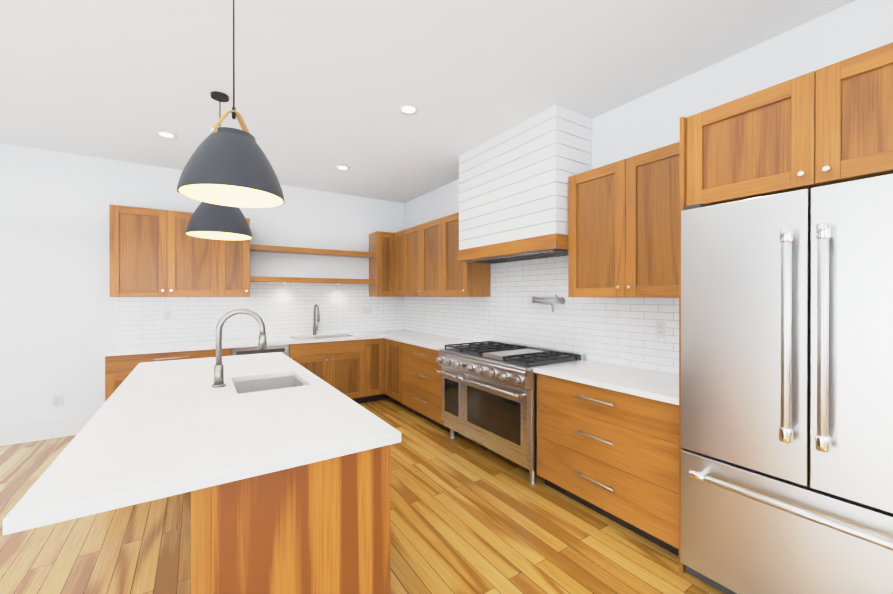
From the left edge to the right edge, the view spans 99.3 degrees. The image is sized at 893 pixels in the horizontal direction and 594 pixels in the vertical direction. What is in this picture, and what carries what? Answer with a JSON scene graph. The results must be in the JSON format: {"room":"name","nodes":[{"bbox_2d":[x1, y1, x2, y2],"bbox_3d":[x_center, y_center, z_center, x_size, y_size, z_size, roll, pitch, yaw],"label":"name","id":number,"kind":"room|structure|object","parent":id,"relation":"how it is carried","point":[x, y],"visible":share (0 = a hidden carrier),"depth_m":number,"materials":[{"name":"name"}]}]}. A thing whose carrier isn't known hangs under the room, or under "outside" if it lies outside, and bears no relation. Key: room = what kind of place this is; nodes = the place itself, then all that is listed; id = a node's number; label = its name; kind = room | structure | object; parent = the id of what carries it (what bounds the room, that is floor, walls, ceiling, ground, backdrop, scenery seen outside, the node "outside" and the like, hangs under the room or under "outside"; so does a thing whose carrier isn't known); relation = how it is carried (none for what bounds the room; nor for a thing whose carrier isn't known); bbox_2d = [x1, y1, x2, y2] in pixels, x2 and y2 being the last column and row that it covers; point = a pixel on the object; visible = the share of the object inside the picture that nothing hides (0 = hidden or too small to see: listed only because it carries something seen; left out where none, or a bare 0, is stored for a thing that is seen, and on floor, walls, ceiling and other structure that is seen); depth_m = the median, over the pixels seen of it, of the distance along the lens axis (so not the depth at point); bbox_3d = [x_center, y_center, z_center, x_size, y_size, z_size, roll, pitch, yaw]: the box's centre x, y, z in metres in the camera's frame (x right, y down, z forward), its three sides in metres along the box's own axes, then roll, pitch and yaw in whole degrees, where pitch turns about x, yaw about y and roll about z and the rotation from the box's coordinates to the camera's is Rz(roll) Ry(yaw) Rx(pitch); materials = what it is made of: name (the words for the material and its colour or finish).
{"room":"kitchen","nodes":[
{"label":"kitchen","id":0,"kind":"room"},
{"bbox_2d":[0,143,403,424],"bbox_3d":[-3.838,-0.027,4.113,7.710,2.950,0.120,0,0,-33],"label":"wall","id":1,"kind":"structure","parent":0,"point":[57,319],"depth_m":4.01,"materials":[{"name":"white paint"}]},
{"bbox_2d":[0,413,94,445],"bbox_3d":[-5.280,1.351,3.087,3.928,0.200,0.022,0,0,-33],"label":"baseboard","id":2,"kind":"structure","parent":1,"relation":"attached to","point":[23,432],"depth_m":3.84,"materials":[{"name":"white paint"}]},
{"bbox_2d":[53,394,62,406],"bbox_3d":[-4.011,1.069,3.915,0.072,0.116,0.008,0,0,-33],"label":"electrical outlet","id":3,"kind":"object","parent":1,"relation":"attached to","point":[57,400],"visible":1,"depth_m":3.91,"materials":[{"name":"white plastic"}]},
{"bbox_2d":[109,204,176,296],"bbox_3d":[-3.317,-0.477,4.182,0.554,0.950,0.330,0,0,-33],"label":"upper cabinet","id":4,"kind":"object","parent":1,"relation":"attached to","point":[142,241],"depth_m":4.05,"materials":[{"name":"brown wood"}]},
{"bbox_2d":[177,211,228,296],"bbox_3d":[-2.949,-0.478,4.423,0.630,0.950,0.330,0,0,-33],"label":"upper cabinet","id":5,"kind":"object","parent":1,"relation":"attached to","point":[202,263],"depth_m":4.33,"materials":[{"name":"brown wood"}]},
{"bbox_2d":[229,218,249,296],"bbox_3d":[-2.642,-0.478,4.625,0.407,0.950,0.330,0,0,-33],"label":"upper cabinet","id":6,"kind":"object","parent":1,"relation":"attached to","point":[239,250],"depth_m":4.55,"materials":[{"name":"brown wood"}]},
{"bbox_2d":[116,282,403,344],"bbox_3d":[-2.163,0.167,5.134,3.510,0.723,0.008,0,0,-33],"label":"tile backsplash","id":7,"kind":"structure","parent":1,"relation":"attached to","point":[285,309],"depth_m":4.99,"materials":[{"name":"white tile"}]},
{"bbox_2d":[164,310,171,319],"bbox_3d":[-3.242,0.207,4.417,0.072,0.116,0.008,0,0,-33],"label":"electrical outlet","id":8,"kind":"object","parent":7,"relation":"attached to","point":[167,314],"visible":1,"depth_m":4.42,"materials":[{"name":"white plastic"}]},
{"bbox_2d":[363,307,371,313],"bbox_3d":[-1.200,0.203,5.753,0.144,0.116,0.012,0,0,-33],"label":"electrical outlet","id":9,"kind":"object","parent":7,"relation":"attached to","point":[367,310],"visible":1,"depth_m":5.75,"materials":[{"name":"white plastic"}]},
{"bbox_2d":[250,276,374,283],"bbox_3d":[-1.805,-0.222,5.225,1.646,0.070,0.230,0,0,-33],"label":"floating shelf","id":10,"kind":"object","parent":1,"relation":"attached to","point":[307,280],"visible":0.98,"depth_m":5.10,"materials":[{"name":"brown wood"}]},
{"bbox_2d":[250,244,374,257],"bbox_3d":[-1.805,-0.621,5.223,1.646,0.062,0.230,0,0,-33],"label":"floating shelf","id":11,"kind":"object","parent":1,"relation":"attached to","point":[289,250],"visible":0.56,"depth_m":5.11,"materials":[{"name":"brown wood"}]},
{"bbox_2d":[369,231,392,296],"bbox_3d":[-0.950,-0.481,5.688,0.290,0.950,0.407,0,0,-33],"label":"upper cabinet","id":12,"kind":"object","parent":1,"relation":"attached to","point":[380,243],"depth_m":5.59,"materials":[{"name":"brown wood"}]},
{"bbox_2d":[299,340,358,355],"bbox_3d":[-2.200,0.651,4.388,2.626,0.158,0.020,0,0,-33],"label":"drawer front","id":13,"kind":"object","parent":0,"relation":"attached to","point":[332,346],"depth_m":4.84,"materials":[{"name":"brown wood"}]},
{"bbox_2d":[0,399,724,593],"bbox_3d":[-1.425,1.509,0.438,7.710,0.100,8.920,0,0,-33],"label":"floor","id":14,"kind":"structure","parent":0,"point":[469,516],"depth_m":2.27,"materials":[{"name":"brown wood"}]},
{"bbox_2d":[103,348,230,401],"bbox_3d":[-3.019,1.008,4.207,1.060,0.880,0.622,0,0,-33],"label":"base cabinet","id":15,"kind":"object","parent":14,"relation":"on","point":[117,368],"depth_m":3.76,"materials":[{"name":"brown wood"}]},
{"bbox_2d":[103,330,406,355],"bbox_3d":[-1.985,0.548,4.869,3.540,0.035,0.646,0,0,-33],"label":"countertop","id":16,"kind":"structure","parent":15,"relation":"on","point":[191,346],"depth_m":4.35,"materials":[{"name":"white stone"}]},
{"bbox_2d":[311,304,318,335],"bbox_3d":[-1.772,0.313,5.209,0.085,0.433,0.248,0,0,-33],"label":"faucet","id":17,"kind":"object","parent":16,"relation":"on","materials":[{"name":"silver metal"}]},
{"bbox_2d":[231,344,298,363],"bbox_3d":[-2.320,1.007,4.665,0.765,0.880,0.622,0,0,-33],"label":"dishwasher","id":18,"kind":"object","parent":14,"relation":"on","point":[290,350],"depth_m":4.48,"materials":[{"name":"silver metal"}]},
{"bbox_2d":[191,377,390,593],"bbox_3d":[-1.197,1.017,2.405,0.669,0.873,2.529,0,0,-33],"label":"kitchen island","id":19,"kind":"object","parent":14,"relation":"on","point":[325,527],"depth_m":1.35,"materials":[{"name":"brown wood"}]},
{"bbox_2d":[3,353,400,534],"bbox_3d":[-1.343,0.597,2.307,1.080,0.116,2.600,0,0,-33],"label":"island countertop","id":20,"kind":"structure","parent":19,"relation":"on","point":[164,432],"depth_m":1.46,"materials":[{"name":"white stone"}]},
{"bbox_2d":[211,309,266,388],"bbox_3d":[-1.286,0.305,2.365,0.301,0.467,0.098,0,0,-33],"label":"faucet","id":21,"kind":"object","parent":20,"relation":"on","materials":[{"name":"silver metal"}]},
{"bbox_2d":[233,376,305,393],"bbox_3d":[-1.138,0.686,2.442,0.428,0.214,0.548,0,0,-33],"label":"sink","id":22,"kind":"object","parent":20,"relation":"in","point":[245,385],"depth_m":2.65,"materials":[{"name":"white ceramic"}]},
{"bbox_2d":[299,356,358,403],"bbox_3d":[-1.664,1.125,5.097,0.958,0.640,0.620,0,0,-33],"label":"base cabinet","id":23,"kind":"object","parent":14,"relation":"on","point":[341,372],"depth_m":4.92,"materials":[{"name":"brown wood"}]},
{"bbox_2d":[355,336,378,402],"bbox_3d":[-1.162,1.004,5.409,0.375,0.880,0.648,0,0,-33],"label":"base cabinet","id":24,"kind":"object","parent":14,"relation":"on","point":[368,353],"depth_m":5.13,"materials":[{"name":"brown wood"}]},
{"bbox_2d":[379,336,398,404],"bbox_3d":[-0.495,1.005,5.190,0.696,0.880,0.550,0,0,-33],"label":"base cabinet","id":25,"kind":"object","parent":14,"relation":"on","point":[388,349],"depth_m":5.17,"materials":[{"name":"brown wood"}]},
{"bbox_2d":[399,344,458,434],"bbox_3d":[-0.046,1.007,4.575,0.620,0.880,1.124,0,0,-33],"label":"base cabinet","id":26,"kind":"object","parent":14,"relation":"on","point":[420,385],"depth_m":4.38,"materials":[{"name":"brown wood"}]},
{"bbox_2d":[387,332,478,351],"bbox_3d":[-0.169,0.588,4.739,0.646,0.114,1.560,0,0,-33],"label":"countertop","id":27,"kind":"structure","parent":26,"relation":"on","point":[421,340],"depth_m":4.64,"materials":[{"name":"white stone"}]},
{"bbox_2d":[436,340,584,484],"bbox_3d":[0.528,0.967,3.535,0.764,0.965,1.216,0,0,-33],"label":"range","id":28,"kind":"object","parent":14,"relation":"on","point":[489,394],"visible":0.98,"depth_m":3.23,"materials":[{"name":"silver metal"}]},
{"bbox_2d":[535,372,685,571],"bbox_3d":[1.230,1.013,2.631,0.618,0.880,1.038,0,0,-33],"label":"base cabinet","id":29,"kind":"object","parent":14,"relation":"on","point":[609,440],"depth_m":2.35,"materials":[{"name":"brown wood"}]},
{"bbox_2d":[533,360,680,403],"bbox_3d":[1.216,0.555,2.626,0.646,0.035,1.048,0,0,-33],"label":"countertop","id":30,"kind":"structure","parent":29,"relation":"on","point":[666,387],"depth_m":2.54,"materials":[{"name":"white stone"}]},
{"bbox_2d":[680,174,892,593],"bbox_3d":[1.724,0.494,1.711,0.753,1.922,0.984,0,0,-33],"label":"fridge","id":31,"kind":"object","parent":14,"relation":"on","point":[787,391],"visible":1,"depth_m":1.58,"materials":[{"name":"grey metal"}]},
{"bbox_2d":[0,0,855,202],"bbox_3d":[-1.425,-1.541,0.429,7.710,0.100,8.920,0,0,-33],"label":"ceiling","id":32,"kind":"structure","parent":0,"point":[323,88],"depth_m":2.50,"materials":[{"name":"white paint"}]},
{"bbox_2d":[154,131,177,138],"bbox_3d":[-2.587,-1.496,3.506,0.176,0.004,0.176,0,0,-33],"label":"recessed light","id":33,"kind":"object","parent":32,"relation":"in","point":[165,134],"visible":1,"depth_m":3.50,"materials":[{"name":"white paint"}]},
{"bbox_2d":[185,91,252,239],"bbox_3d":[-1.683,-0.975,2.821,0.430,1.043,0.430,0,0,-33],"label":"pendant light","id":34,"kind":"object","parent":32,"relation":"hanging from","point":[212,221],"visible":0.69,"depth_m":2.70,"materials":[{"name":"grey metal"}]},
{"bbox_2d":[177,0,284,207],"bbox_3d":[-0.981,-0.976,1.750,0.430,1.033,0.430,0,0,-33],"label":"pendant light","id":35,"kind":"object","parent":32,"relation":"hanging from","point":[228,166],"visible":1,"depth_m":1.66,"materials":[{"name":"grey metal"}]},
{"bbox_2d":[335,165,349,170],"bbox_3d":[-1.208,-1.499,4.410,0.176,0.004,0.176,0,0,-33],"label":"recessed light","id":36,"kind":"object","parent":32,"relation":"in","point":[343,168],"visible":1,"depth_m":4.39,"materials":[{"name":"white paint"}]},
{"bbox_2d":[398,104,419,114],"bbox_3d":[-0.303,-1.495,3.031,0.176,0.004,0.176,0,0,-33],"label":"recessed light","id":37,"kind":"object","parent":32,"relation":"in","point":[404,109],"visible":1,"depth_m":3.03,"materials":[{"name":"white paint"}]},
{"bbox_2d":[404,0,892,280],"bbox_3d":[1.781,-0.022,2.464,0.120,2.950,8.800,0,0,-33],"label":"wall","id":38,"kind":"structure","parent":0,"point":[646,123],"depth_m":2.40,"materials":[{"name":"white paint"}]},
{"bbox_2d":[393,230,404,296],"bbox_3d":[-0.574,-0.481,5.574,0.403,0.950,0.395,0,0,-33],"label":"upper cabinet","id":39,"kind":"object","parent":38,"relation":"attached to","point":[398,237],"depth_m":5.54,"materials":[{"name":"brown wood"}]},
{"bbox_2d":[405,226,416,296],"bbox_3d":[-0.336,-0.480,5.278,0.330,0.950,0.661,0,0,-33],"label":"upper cabinet","id":40,"kind":"object","parent":38,"relation":"attached to","point":[410,233],"depth_m":5.23,"materials":[{"name":"brown wood"}]},
{"bbox_2d":[417,219,436,296],"bbox_3d":[-0.056,-0.479,4.851,0.330,0.950,0.660,0,0,-33],"label":"upper cabinet","id":41,"kind":"object","parent":38,"relation":"attached to","point":[426,232],"depth_m":4.86,"materials":[{"name":"brown wood"}]},
{"bbox_2d":[437,212,489,296],"bbox_3d":[0.202,-0.478,4.457,0.330,0.950,0.583,0,0,-33],"label":"upper cabinet","id":42,"kind":"object","parent":38,"relation":"attached to","point":[455,278],"depth_m":4.35,"materials":[{"name":"brown wood"}]},
{"bbox_2d":[457,104,591,263],"bbox_3d":[0.674,-0.930,3.613,0.465,1.136,1.332,0,0,-33],"label":"range hood","id":43,"kind":"object","parent":38,"relation":"attached to","point":[513,194],"visible":0.9,"depth_m":3.25,"materials":[{"name":"white wood"}]},
{"bbox_2d":[404,255,678,374],"bbox_3d":[0.542,0.060,4.235,0.009,0.944,4.479,0,0,-33],"label":"tile backsplash","id":44,"kind":"structure","parent":38,"relation":"attached to","point":[616,330],"depth_m":3.53,"materials":[{"name":"white tile"}]},
{"bbox_2d":[532,294,564,311],"bbox_3d":[0.926,0.055,3.513,0.141,0.160,0.316,0,0,-33],"label":"pot filler","id":45,"kind":"object","parent":44,"relation":"attached to","point":[561,300],"visible":1,"depth_m":3.44,"materials":[{"name":"silver metal"}]},
{"bbox_2d":[655,321,665,337],"bbox_3d":[1.531,0.232,2.713,0.008,0.116,0.072,0,0,-33],"label":"electrical outlet","id":46,"kind":"object","parent":44,"relation":"attached to","point":[660,329],"visible":1,"depth_m":2.71,"materials":[{"name":"white plastic"}]},
{"bbox_2d":[568,163,612,296],"bbox_3d":[1.251,-0.473,2.858,0.330,0.950,0.553,0,0,-33],"label":"upper cabinet","id":47,"kind":"object","parent":38,"relation":"attached to","point":[590,193],"depth_m":2.84,"materials":[{"name":"brown wood"}]},
{"bbox_2d":[613,142,678,297],"bbox_3d":[1.478,-0.472,2.512,0.330,0.950,0.575,0,0,-33],"label":"upper cabinet","id":48,"kind":"object","parent":38,"relation":"attached to","point":[645,185],"depth_m":2.48,"materials":[{"name":"brown wood"}]},
{"bbox_2d":[686,82,784,205],"bbox_3d":[1.680,-0.708,1.929,0.630,0.475,0.573,0,0,-33],"label":"upper cabinet","id":49,"kind":"object","parent":38,"relation":"attached to","point":[735,149],"depth_m":1.81,"materials":[{"name":"brown wood"}]},
{"bbox_2d":[785,42,892,191],"bbox_3d":[1.912,-0.707,1.576,0.630,0.475,0.574,0,0,-33],"label":"upper cabinet","id":50,"kind":"object","parent":38,"relation":"attached to","point":[829,124],"depth_m":1.52,"materials":[{"name":"brown wood"}]}
]}

